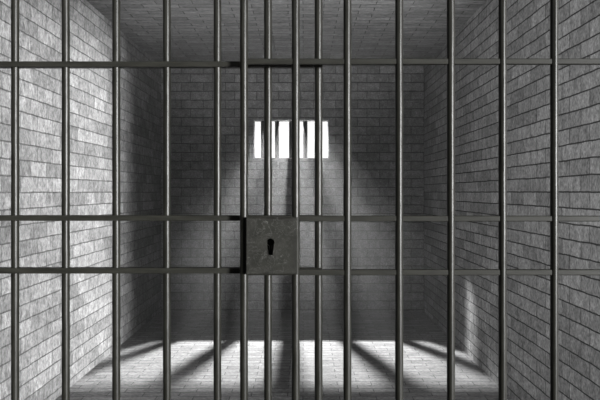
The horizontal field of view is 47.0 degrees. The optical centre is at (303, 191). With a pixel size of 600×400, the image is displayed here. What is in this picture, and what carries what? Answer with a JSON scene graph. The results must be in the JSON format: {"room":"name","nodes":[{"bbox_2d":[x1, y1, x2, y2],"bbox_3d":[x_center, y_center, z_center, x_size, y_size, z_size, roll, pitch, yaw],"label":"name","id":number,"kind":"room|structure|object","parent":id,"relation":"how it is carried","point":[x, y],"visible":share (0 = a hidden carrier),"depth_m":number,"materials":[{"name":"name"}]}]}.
{"room":"prison interior","nodes":[
{"label":"prison interior","id":0,"kind":"room"},
{"bbox_2d":[0,0,160,399],"bbox_3d":[-1.825,-0.040,3.625,0.150,3.000,9.650,0,0,0],"label":"wall","id":1,"kind":"structure","parent":0,"point":[40,21],"depth_m":5.31,"materials":[{"name":"brick"}]},
{"bbox_2d":[55,311,512,399],"bbox_3d":[-0.140,1.535,3.623,3.520,0.150,9.945,0,0,0],"label":"floor","id":2,"kind":"structure","parent":0,"point":[372,332],"depth_m":5.91,"materials":[{"name":"brick"}]},
{"bbox_2d":[0,0,322,399],"bbox_3d":[-0.847,-0.040,2.050,1.805,3.000,0.030,0,0,0],"label":"bars","id":3,"kind":"object","parent":2,"relation":"in","point":[14,64],"visible":0.97,"depth_m":2.04,"materials":[{"name":"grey metal"}]},
{"bbox_2d":[240,0,599,399],"bbox_3d":[0.632,-0.037,1.995,1.636,2.986,0.042,0,0,0],"label":"gate","id":4,"kind":"object","parent":2,"relation":"on","point":[269,245],"visible":1,"depth_m":1.99,"materials":[{"name":"grey metal"}]},
{"bbox_2d":[86,0,486,65],"bbox_3d":[-0.140,-1.615,3.623,3.520,0.150,9.945,0,0,0],"label":"ceiling","id":5,"kind":"structure","parent":0,"point":[141,21],"depth_m":6.46,"materials":[{"name":"stone"}]},
{"bbox_2d":[161,66,423,310],"bbox_3d":[-0.140,-0.040,8.523,3.520,3.000,0.145,0,0,0],"label":"wall","id":6,"kind":"structure","parent":0,"point":[372,87],"depth_m":8.45,"materials":[{"name":"brick"}]},
{"bbox_2d":[253,119,328,158],"bbox_3d":[-0.158,-0.647,8.521,0.928,0.482,0.147,0,0,0],"label":"window","id":7,"kind":"structure","parent":6,"relation":"in","point":[254,120],"depth_m":8.45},
{"bbox_2d":[261,121,306,157],"bbox_3d":[-0.158,-0.647,8.520,0.750,0.458,0.054,0,0,0],"label":"bars","id":8,"kind":"object","parent":7,"relation":"attached to","point":[262,122],"depth_m":8.49,"materials":[{"name":"metal"}]},
{"bbox_2d":[424,0,599,399],"bbox_3d":[1.545,-0.040,5.725,0.150,3.000,5.450,0,0,0],"label":"wall","id":9,"kind":"structure","parent":0,"point":[528,21],"depth_m":4.68,"materials":[{"name":"brick"}]}
]}

